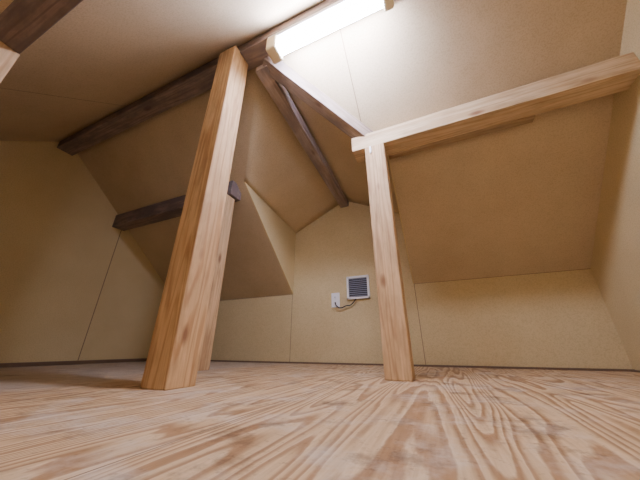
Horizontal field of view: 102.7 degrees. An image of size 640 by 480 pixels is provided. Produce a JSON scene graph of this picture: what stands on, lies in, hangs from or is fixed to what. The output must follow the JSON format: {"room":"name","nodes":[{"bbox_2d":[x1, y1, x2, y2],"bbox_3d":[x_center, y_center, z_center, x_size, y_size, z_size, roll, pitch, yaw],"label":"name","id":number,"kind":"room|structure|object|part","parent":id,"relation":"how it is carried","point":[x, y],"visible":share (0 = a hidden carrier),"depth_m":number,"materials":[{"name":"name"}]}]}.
{"room":"attic","nodes":[
{"label":"attic","id":0,"kind":"room"},
{"bbox_2d":[0,141,164,362],"bbox_3d":[-2.130,-0.037,1.827,0.030,1.720,2.710,-9,-25,21],"label":"wall","id":1,"kind":"structure","parent":0,"point":[58,238],"depth_m":2.01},
{"bbox_2d":[0,358,146,367],"bbox_3d":[-2.109,0.738,1.484,0.020,0.026,2.700,-9,-25,21],"label":"baseboard","id":2,"kind":"structure","parent":1,"relation":"attached to","point":[22,364],"depth_m":1.92,"materials":[{"name":"brown wood"}]},
{"bbox_2d":[77,230,121,360],"bbox_3d":[-1.884,0.398,2.220,0.001,1.224,0.006,-9,-25,21],"label":"trim","id":3,"kind":"structure","parent":1,"relation":"attached to","point":[121,230],"depth_m":2.18,"materials":[{"name":"brown"}]},
{"bbox_2d":[244,182,295,293],"bbox_3d":[-0.405,0.030,2.119,0.008,0.693,0.810,-9,-25,21],"label":"wall","id":4,"kind":"structure","parent":0,"point":[282,238],"depth_m":2.24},
{"bbox_2d":[0,0,626,300],"bbox_3d":[-0.494,-0.573,1.293,3.530,1.179,2.736,-9,-25,21],"label":"ceiling","id":5,"kind":"structure","parent":0,"point":[525,198],"depth_m":1.41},
{"bbox_2d":[3,88,122,105],"bbox_3d":[-1.450,-0.829,1.499,0.004,0.513,0.600,-9,-25,21],"label":"trim","id":6,"kind":"structure","parent":5,"relation":"attached to","point":[3,88],"depth_m":1.45,"materials":[{"name":"brown wood"}]},
{"bbox_2d":[256,64,348,207],"bbox_3d":[-0.046,-0.671,1.958,0.080,0.288,1.313,-11,-25,24],"label":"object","id":7,"kind":"structure","parent":5,"relation":"attached to","point":[278,93],"depth_m":1.77,"materials":[{"name":"brown wood"}]},
{"bbox_2d":[340,29,360,120],"bbox_3d":[0.172,-0.907,1.424,0.004,0.428,0.500,-9,-25,21],"label":"trim","id":8,"kind":"structure","parent":5,"relation":"attached to","point":[340,29],"depth_m":1.42,"materials":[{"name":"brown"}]},
{"bbox_2d":[388,115,534,158],"bbox_3d":[0.726,-0.573,1.393,0.700,0.075,0.045,-9,-25,21],"label":"beam","id":9,"kind":"structure","parent":5,"relation":"attached to","point":[529,119],"depth_m":1.36,"materials":[{"name":"brown wood"}]},
{"bbox_2d":[0,361,639,479],"bbox_3d":[-0.494,0.496,0.841,3.730,0.030,2.910,-9,-25,21],"label":"floor","id":10,"kind":"structure","parent":0,"point":[238,420],"depth_m":0.44,"materials":[{"name":"brown wood"}]},
{"bbox_2d":[0,41,19,82],"bbox_3d":[-1.215,-0.191,0.731,0.105,1.150,0.105,-9,-25,21],"label":"wooden post","id":11,"kind":"object","parent":10,"relation":"on","point":[8,56],"visible":1,"depth_m":0.94,"materials":[{"name":"brown wood"}]},
{"bbox_2d":[0,0,82,53],"bbox_3d":[-0.193,-0.933,0.567,2.340,0.090,0.105,-9,-25,21],"label":"beam","id":12,"kind":"structure","parent":11,"relation":"on","point":[22,22],"depth_m":0.88,"materials":[{"name":"brown wood"}]},
{"bbox_2d":[140,45,247,390],"bbox_3d":[-0.483,-0.277,1.131,0.112,1.620,0.112,-9,-25,21],"label":"wooden post","id":13,"kind":"object","parent":10,"relation":"on","point":[172,362],"visible":1,"depth_m":0.97,"materials":[{"name":"brown wood"}]},
{"bbox_2d":[57,0,395,155],"bbox_3d":[-0.492,-1.050,1.499,3.530,0.110,0.105,-9,-25,21],"label":"ridge beam","id":14,"kind":"structure","parent":13,"relation":"on","point":[198,81],"depth_m":1.66,"materials":[{"name":"brown wood"}]},
{"bbox_2d":[266,0,393,63],"bbox_3d":[0.027,-1.041,1.231,0.625,0.118,0.084,-9,-25,21],"label":"lamp","id":15,"kind":"object","parent":14,"relation":"attached to","point":[341,13],"visible":1,"depth_m":1.22,"materials":[{"name":"white plastic"}]},
{"bbox_2d":[266,35,282,63],"bbox_3d":[-0.233,-0.988,1.329,0.060,0.096,0.084,-9,-25,21],"label":"end cap","id":16,"kind":"object","parent":15,"relation":"attached to","point":[273,48],"depth_m":1.30,"materials":[{"name":"beige plastic"}]},
{"bbox_2d":[382,0,393,11],"bbox_3d":[0.293,-1.075,1.121,0.045,0.096,0.084,-9,-25,21],"label":"socket","id":17,"kind":"object","parent":15,"relation":"attached to","point":[388,5],"depth_m":1.12,"materials":[{"name":"beige plastic"}]},
{"bbox_2d":[198,194,234,370],"bbox_3d":[-0.696,0.213,1.675,0.090,1.140,0.090,-9,-25,21],"label":"wooden post","id":18,"kind":"object","parent":10,"relation":"on","point":[210,325],"visible":0.34,"depth_m":1.61,"materials":[{"name":"brown wood"}]},
{"bbox_2d":[112,181,240,230],"bbox_3d":[-1.261,-0.265,2.175,1.385,0.120,0.105,-9,-25,21],"label":"beam","id":19,"kind":"structure","parent":18,"relation":"on","point":[171,208],"depth_m":2.19,"materials":[{"name":"brown wood"}]},
{"bbox_2d":[365,143,414,381],"bbox_3d":[0.319,0.024,1.238,0.105,1.150,0.105,-9,-25,21],"label":"wooden post","id":20,"kind":"object","parent":10,"relation":"on","point":[394,326],"visible":1,"depth_m":1.13,"materials":[{"name":"brown wood"}]},
{"bbox_2d":[352,52,639,162],"bbox_3d":[0.763,-0.625,1.308,1.215,0.100,0.105,-9,-25,21],"label":"beam","id":21,"kind":"structure","parent":20,"relation":"on","point":[617,74],"depth_m":1.21,"materials":[{"name":"brown wood"}]},
{"bbox_2d":[263,56,372,137],"bbox_3d":[0.029,-0.779,1.491,0.745,0.472,0.070,8,-24,-19],"label":"rafter","id":22,"kind":"object","parent":21,"relation":"on","point":[281,72],"visible":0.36,"depth_m":1.46,"materials":[{"name":"brown wood"}]},
{"bbox_2d":[244,67,398,232],"bbox_3d":[-0.033,-0.637,1.909,1.054,0.555,1.351,-9,-25,21],"label":"sloped ceiling","id":23,"kind":"structure","parent":0,"point":[278,169],"depth_m":1.97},
{"bbox_2d":[388,156,413,283],"bbox_3d":[0.552,-0.129,1.740,0.008,0.693,0.810,-9,-25,21],"label":"wall","id":24,"kind":"structure","parent":0,"point":[388,156],"depth_m":1.73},
{"bbox_2d":[211,202,632,368],"bbox_3d":[0.046,0.314,2.285,3.630,1.430,0.030,-9,-25,21],"label":"wall","id":25,"kind":"structure","parent":0,"point":[562,319],"depth_m":1.87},
{"bbox_2d":[331,293,339,307],"bbox_3d":[0.130,0.503,2.141,0.072,0.120,0.013,-9,-25,21],"label":"wall outlet","id":26,"kind":"object","parent":25,"relation":"attached to","point":[335,297],"visible":0.96,"depth_m":2.14,"materials":[{"name":"white plastic"}]},
{"bbox_2d":[335,299,355,307],"bbox_3d":[0.206,0.516,2.081,0.188,0.075,0.029,-9,-25,21],"label":"power cord","id":27,"kind":"object","parent":25,"relation":"attached to","point":[355,299],"visible":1,"depth_m":2.07,"materials":[{"name":"black plastic"}]},
{"bbox_2d":[346,275,369,299],"bbox_3d":[0.311,0.388,2.100,0.188,0.188,0.022,-9,-25,21],"label":"air vent","id":28,"kind":"object","parent":25,"relation":"in","point":[358,287],"visible":1,"depth_m":2.10,"materials":[{"name":"grey plastic"}]},
{"bbox_3d":[0.233,0.401,2.131,0.016,0.188,0.022,-9,-25,21],"label":"frame","id":29,"kind":"part","parent":28,"relation":"part of","materials":[{"name":"white plastic"}]},
{"bbox_3d":[0.311,0.308,2.133,0.188,0.016,0.022,-9,-25,21],"label":"frame","id":30,"kind":"part","parent":28,"relation":"part of","materials":[{"name":"white plastic"}]},
{"bbox_3d":[0.311,0.467,2.066,0.188,0.016,0.022,-9,-25,21],"label":"frame","id":31,"kind":"part","parent":28,"relation":"part of","materials":[{"name":"white plastic"}]},
{"bbox_3d":[0.391,0.374,2.068,0.016,0.188,0.022,-9,-25,21],"label":"frame","id":32,"kind":"part","parent":28,"relation":"part of","materials":[{"name":"white plastic"}]},
{"bbox_2d":[414,285,425,364],"bbox_3d":[0.715,0.594,1.836,0.004,0.565,0.001,-9,-25,21],"label":"trim","id":33,"kind":"structure","parent":25,"relation":"attached to","point":[414,285],"depth_m":1.83,"materials":[{"name":"brown"}]},
{"bbox_2d":[211,360,634,371],"bbox_3d":[0.038,0.960,1.992,3.530,0.012,0.010,-9,-25,21],"label":"baseboard","id":34,"kind":"structure","parent":25,"relation":"attached to","point":[417,365],"depth_m":1.64,"materials":[{"name":"brown wood"}]},
{"bbox_2d":[417,268,590,283],"bbox_3d":[1.188,0.254,1.759,1.030,0.005,0.001,-9,-25,21],"label":"trim","id":35,"kind":"structure","parent":25,"relation":"attached to","point":[590,268],"depth_m":1.74,"materials":[{"name":"brown"}]},
{"bbox_2d":[591,0,639,369],"bbox_3d":[1.142,-0.583,0.535,0.030,1.720,2.710,-9,-25,21],"label":"wall","id":36,"kind":"structure","parent":0,"point":[615,263],"depth_m":1.26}
]}

